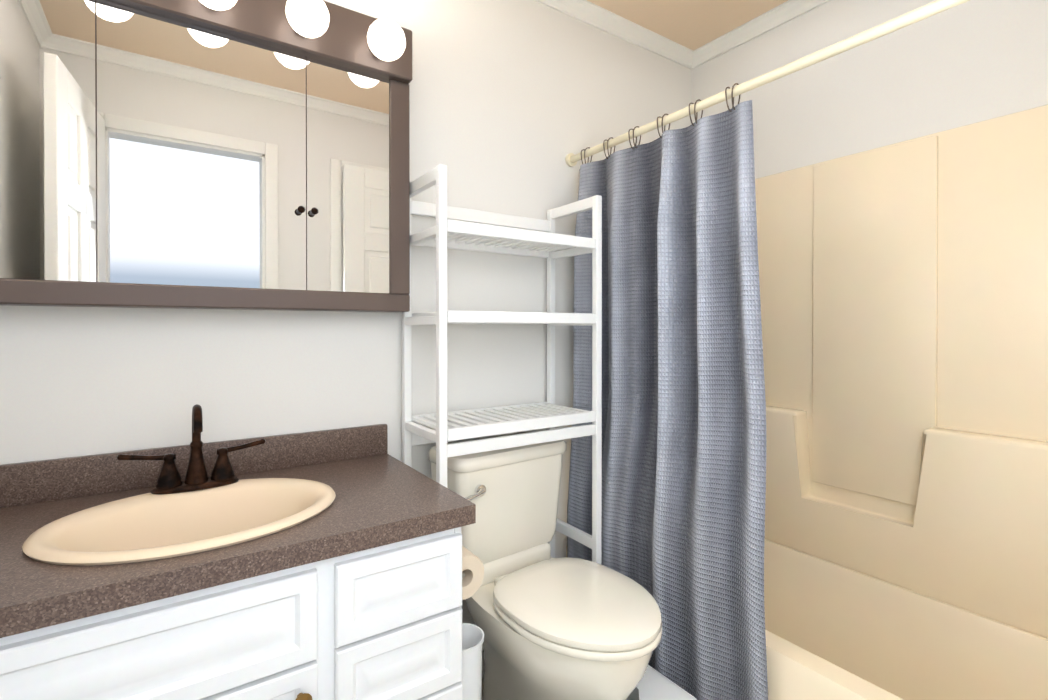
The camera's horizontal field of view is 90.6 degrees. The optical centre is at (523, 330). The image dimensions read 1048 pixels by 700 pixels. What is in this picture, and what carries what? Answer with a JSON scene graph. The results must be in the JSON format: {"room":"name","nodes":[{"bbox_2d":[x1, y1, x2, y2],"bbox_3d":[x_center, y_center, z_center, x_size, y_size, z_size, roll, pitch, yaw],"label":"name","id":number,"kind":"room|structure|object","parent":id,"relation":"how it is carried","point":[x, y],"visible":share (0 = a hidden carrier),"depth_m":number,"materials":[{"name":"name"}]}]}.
{"room":"bathroom","nodes":[
{"label":"bathroom","id":0,"kind":"room"},
{"bbox_2d":[0,0,690,649],"bbox_3d":[-0.260,-0.014,1.721,2.605,2.440,0.100,0,0,-34],"label":"wall","id":1,"kind":"structure","parent":0,"point":[514,104],"depth_m":1.63,"materials":[{"name":"paint"}]},
{"bbox_2d":[0,0,411,311],"bbox_3d":[-0.723,-0.451,1.193,0.982,0.794,0.241,0,0,-34],"label":"upper cabinet","id":2,"kind":"object","parent":1,"relation":"attached to","point":[222,154],"visible":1,"depth_m":1.20,"materials":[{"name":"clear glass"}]},
{"bbox_2d":[482,650,484,678],"bbox_3d":[-0.127,1.121,1.750,0.674,0.090,0.012,0,0,-34],"label":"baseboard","id":3,"kind":"structure","parent":1,"relation":"attached to","point":[483,661],"depth_m":1.73,"materials":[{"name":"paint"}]},
{"bbox_2d":[534,0,693,69],"bbox_3d":[-0.219,-1.208,1.654,2.405,0.050,0.048,0,0,-34],"label":"crown molding","id":4,"kind":"structure","parent":1,"relation":"attached to","point":[598,17],"depth_m":2.07,"materials":[{"name":"paint"}]},
{"bbox_2d":[565,0,969,166],"bbox_3d":[0.598,-0.639,1.332,0.048,0.048,1.500,0,0,-34],"label":"curtain rod","id":5,"kind":"object","parent":1,"relation":"attached to","point":[935,7],"visible":0.98,"depth_m":1.24,"materials":[{"name":"beige metal"}]},
{"bbox_2d":[567,83,767,699],"bbox_3d":[0.406,0.242,1.594,0.120,1.803,0.802,0,0,-34],"label":"shower curtain","id":6,"kind":"object","parent":5,"relation":"hanging from","point":[683,455],"visible":0.85,"depth_m":1.51,"materials":[{"name":"fabric"}]},
{"bbox_2d":[587,0,787,50],"bbox_3d":[0.226,-1.260,1.005,2.605,0.060,1.820,0,0,-34],"label":"ceiling","id":7,"kind":"structure","parent":0,"point":[693,25],"depth_m":2.02,"materials":[{"name":"paint"}]},
{"bbox_2d":[691,0,1047,178],"bbox_3d":[1.287,-0.013,1.678,0.100,2.440,1.720,0,0,-34],"label":"wall","id":8,"kind":"structure","parent":0,"point":[969,62],"depth_m":1.73,"materials":[{"name":"paint"}]},
{"bbox_2d":[690,0,830,67],"bbox_3d":[1.198,-1.208,1.671,0.048,0.050,1.500,0,0,-34],"label":"crown molding","id":9,"kind":"structure","parent":8,"relation":"attached to","point":[789,10],"depth_m":2.07,"materials":[{"name":"paint"}]},
{"bbox_3d":[0.225,1.220,1.018,2.605,0.100,1.820,0,0,-34],"label":"floor","id":10,"kind":"structure","parent":0,"visible":0},
{"bbox_2d":[0,404,483,699],"bbox_3d":[-0.630,0.666,1.060,1.036,1.008,0.571,0,0,-34],"label":"bathroom vanity","id":11,"kind":"object","parent":10,"relation":"on","point":[339,564],"visible":1,"depth_m":0.96,"materials":[{"name":"paint"}]},
{"bbox_2d":[22,478,335,565],"bbox_3d":[-0.644,0.412,1.030,0.512,0.120,0.408,0,0,-34],"label":"sink","id":12,"kind":"object","parent":11,"relation":"in","point":[184,521],"depth_m":1.05,"materials":[{"name":"ceramic"}]},
{"bbox_2d":[117,404,265,494],"bbox_3d":[-0.724,0.257,1.147,0.286,0.190,0.113,0,0,-34],"label":"faucet","id":13,"kind":"object","parent":11,"relation":"on","point":[223,480],"depth_m":1.16,"materials":[{"name":"brown metal"}]},
{"bbox_2d":[462,623,483,699],"bbox_3d":[-0.155,0.959,1.271,0.116,0.420,0.116,0,0,-34],"label":"trash can","id":14,"kind":"object","parent":10,"relation":"on","point":[472,638],"visible":0.5,"depth_m":1.24,"materials":[{"name":"white plastic"}]},
{"bbox_2d":[402,164,601,563],"bbox_3d":[-0.059,0.367,1.614,0.569,1.600,0.266,0,0,-34],"label":"shelf unit","id":15,"kind":"object","parent":10,"relation":"on","point":[466,230],"visible":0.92,"depth_m":1.56,"materials":[{"name":"paint"}]},
{"bbox_2d":[429,432,661,699],"bbox_3d":[0.056,0.760,1.440,0.428,0.815,0.699,0,0,-34],"label":"toilet","id":16,"kind":"object","parent":10,"relation":"on","point":[552,628],"visible":0.88,"depth_m":1.39,"materials":[{"name":"ceramic"}]},
{"bbox_2d":[627,665,696,699],"bbox_3d":[0.179,1.044,1.261,0.480,0.250,0.325,0,0,-34],"label":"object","id":17,"kind":"structure","parent":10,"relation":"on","point":[653,684],"depth_m":1.33,"materials":[{"name":"white plastic"}]},
{"bbox_2d":[566,104,1047,699],"bbox_3d":[0.879,0.281,1.527,0.735,1.773,1.500,0,0,-34],"label":"tub surround","id":18,"kind":"object","parent":10,"relation":"on","point":[904,308],"visible":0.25,"depth_m":1.58,"materials":[{"name":"beige plastic"}]}
]}

